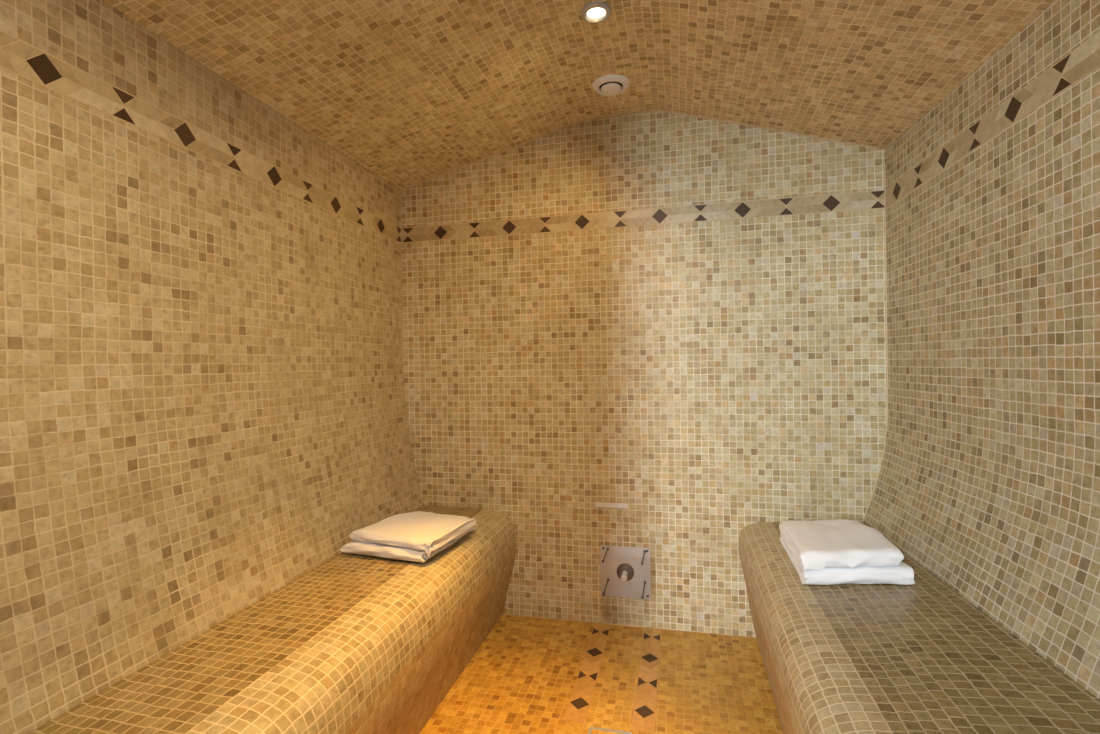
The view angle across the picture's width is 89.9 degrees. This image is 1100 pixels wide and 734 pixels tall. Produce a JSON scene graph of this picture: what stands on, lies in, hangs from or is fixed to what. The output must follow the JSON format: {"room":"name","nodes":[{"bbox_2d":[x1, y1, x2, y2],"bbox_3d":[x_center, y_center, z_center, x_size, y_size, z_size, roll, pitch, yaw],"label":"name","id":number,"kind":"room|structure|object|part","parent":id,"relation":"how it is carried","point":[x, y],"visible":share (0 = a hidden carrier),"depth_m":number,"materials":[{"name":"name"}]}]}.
{"room":"spa","nodes":[
{"label":"spa","id":0,"kind":"room"},
{"bbox_2d":[0,0,423,733],"bbox_3d":[-0.920,0.138,1.176,0.208,1.821,2.503,-1,0,12],"label":"wall","id":1,"kind":"structure","parent":0,"point":[203,401],"depth_m":1.24,"materials":[{"name":"tile"}]},
{"bbox_2d":[0,30,400,242],"bbox_3d":[-0.916,-0.558,1.167,0.004,0.066,2.497,-1,0,12],"label":"trim","id":2,"kind":"structure","parent":1,"relation":"attached to","point":[18,57],"depth_m":1.26,"materials":[{"name":"tile"}]},
{"bbox_2d":[103,0,1054,189],"bbox_3d":[0.072,-0.896,0.934,2.310,0.458,2.500,-1,0,13],"label":"ceiling","id":3,"kind":"structure","parent":0,"point":[412,92],"depth_m":1.58,"materials":[{"name":"tile"}]},
{"bbox_2d":[581,1,610,23],"bbox_3d":[0.128,-0.983,1.531,0.084,0.012,0.084,-2,0,13],"label":"recessed light","id":4,"kind":"object","parent":3,"relation":"in","point":[595,12],"visible":1,"depth_m":1.52,"materials":[{"name":"metal"}]},
{"bbox_2d":[592,74,629,95],"bbox_3d":[0.213,-0.986,1.934,0.134,0.032,0.134,-2,0,13],"label":"ceiling vent","id":5,"kind":"object","parent":3,"relation":"in","point":[613,84],"visible":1,"depth_m":1.91,"materials":[{"name":"white plastic"}]},
{"bbox_2d":[420,614,782,733],"bbox_3d":[0.082,1.093,0.950,2.267,0.120,2.740,-1,0,13],"label":"floor","id":6,"kind":"structure","parent":0,"point":[521,679],"depth_m":1.78,"materials":[{"name":"tile"}]},
{"bbox_2d":[28,505,515,733],"bbox_3d":[-0.624,0.823,1.113,0.408,0.441,2.499,-1,0,13],"label":"tiled bench","id":7,"kind":"object","parent":6,"relation":"on","point":[355,643],"visible":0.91,"depth_m":1.27,"materials":[{"name":"tile"}]},
{"bbox_2d":[340,527,474,562],"bbox_3d":[-0.464,0.575,1.883,0.300,0.040,0.384,-1,0,19],"label":"folded towel","id":8,"kind":"object","parent":7,"relation":"on","point":[354,547],"visible":0.36,"depth_m":1.72,"materials":[{"name":"white fabric"}]},
{"bbox_2d":[349,511,476,557],"bbox_3d":[-0.440,0.550,1.856,0.305,0.062,0.328,-1,0,23],"label":"folded towel","id":9,"kind":"object","parent":8,"relation":"on","point":[416,530],"visible":1,"depth_m":1.78,"materials":[{"name":"white fabric"}]},
{"bbox_3d":[-0.466,0.891,1.077,0.086,0.300,2.499,-1,0,13],"label":"panel","id":10,"kind":"part","parent":7,"relation":"part of","materials":[{"name":"tile"}]},
{"bbox_2d":[563,623,610,722],"bbox_3d":[0.141,1.027,1.900,0.066,0.004,0.617,-1,0,13],"label":"trim","id":11,"kind":"structure","parent":6,"relation":"in","point":[578,707],"depth_m":1.83,"materials":[{"name":"tile"}]},
{"bbox_2d":[588,727,631,733],"bbox_3d":[0.158,1.028,1.503,0.120,0.002,0.120,-1,0,13],"label":"floor drain","id":12,"kind":"object","parent":6,"relation":"on","point":[592,730],"visible":1,"depth_m":1.55,"materials":[{"name":"metal"}]},
{"bbox_2d":[631,627,660,732],"bbox_3d":[0.332,1.024,1.855,0.066,0.004,0.617,-1,0,13],"label":"trim","id":13,"kind":"structure","parent":6,"relation":"in","point":[644,711],"depth_m":1.78,"materials":[{"name":"tile"}]},
{"bbox_2d":[738,522,1099,733],"bbox_3d":[0.694,0.797,0.804,0.547,0.455,2.499,-1,0,13],"label":"tiled bench","id":14,"kind":"object","parent":6,"relation":"on","point":[920,657],"visible":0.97,"depth_m":1.11,"materials":[{"name":"tile"}]},
{"bbox_3d":[0.473,0.873,0.857,0.084,0.310,2.499,-1,0,13],"label":"panel","id":15,"kind":"part","parent":14,"relation":"part of","materials":[{"name":"tile"}]},
{"bbox_2d":[779,532,914,584],"bbox_3d":[0.847,0.548,1.618,0.270,0.059,0.398,-1,0,13],"label":"folded towel","id":16,"kind":"object","parent":14,"relation":"on","point":[901,574],"visible":0.46,"depth_m":1.44,"materials":[{"name":"white fabric"}]},
{"bbox_2d":[779,519,903,569],"bbox_3d":[0.826,0.505,1.599,0.253,0.069,0.377,-1,0,13],"label":"folded towel","id":17,"kind":"object","parent":16,"relation":"on","point":[840,543],"visible":1,"depth_m":1.50,"materials":[{"name":"white fabric"}]},
{"bbox_2d":[400,112,886,636],"bbox_3d":[0.296,0.008,2.236,2.127,2.030,0.120,-1,0,13],"label":"wall","id":18,"kind":"structure","parent":0,"point":[710,380],"depth_m":2.15,"materials":[{"name":"tile"}]},
{"bbox_2d":[596,502,627,508],"bbox_3d":[0.245,0.550,2.189,0.128,0.019,0.004,-1,0,13],"label":"wall strip","id":19,"kind":"object","parent":18,"relation":"attached to","point":[604,505],"visible":1,"depth_m":2.19,"materials":[{"name":"metal"}]},
{"bbox_2d":[600,545,650,601],"bbox_3d":[0.281,0.809,2.106,0.196,0.204,0.154,-1,0,13],"label":"outlet","id":20,"kind":"object","parent":18,"relation":"attached to","point":[625,572],"visible":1,"depth_m":2.05,"materials":[{"name":"metal"}]},
{"bbox_2d":[402,110,878,189],"bbox_3d":[0.263,-0.878,2.172,1.858,0.236,0.006,-1,0,13],"label":"trim","id":21,"kind":"structure","parent":18,"relation":"attached to","point":[651,110],"depth_m":2.14,"materials":[{"name":"beige tile"}]},
{"bbox_2d":[401,190,883,242],"bbox_3d":[0.273,-0.583,2.174,1.883,0.066,0.004,-1,0,13],"label":"trim","id":22,"kind":"structure","parent":18,"relation":"attached to","point":[865,200],"depth_m":2.14,"materials":[{"name":"tile"}]},
{"bbox_2d":[863,161,887,519],"bbox_3d":[1.158,-0.089,1.970,0.088,1.281,0.006,-1,0,13],"label":"trim","id":23,"kind":"structure","parent":18,"relation":"attached to","point":[884,161],"depth_m":1.96,"materials":[{"name":"beige tile"}]},
{"bbox_2d":[864,0,1099,698],"bbox_3d":[0.992,0.124,0.728,0.204,1.792,2.512,-1,0,11],"label":"wall","id":24,"kind":"structure","parent":0,"point":[988,480],"depth_m":1.28,"materials":[{"name":"tile"}]},
{"bbox_2d":[885,31,1099,207],"bbox_3d":[0.963,-0.586,0.727,0.004,0.066,2.500,-1,0,11],"label":"trim","id":25,"kind":"structure","parent":24,"relation":"attached to","point":[1083,60],"depth_m":1.28,"materials":[{"name":"tile"}]}
]}

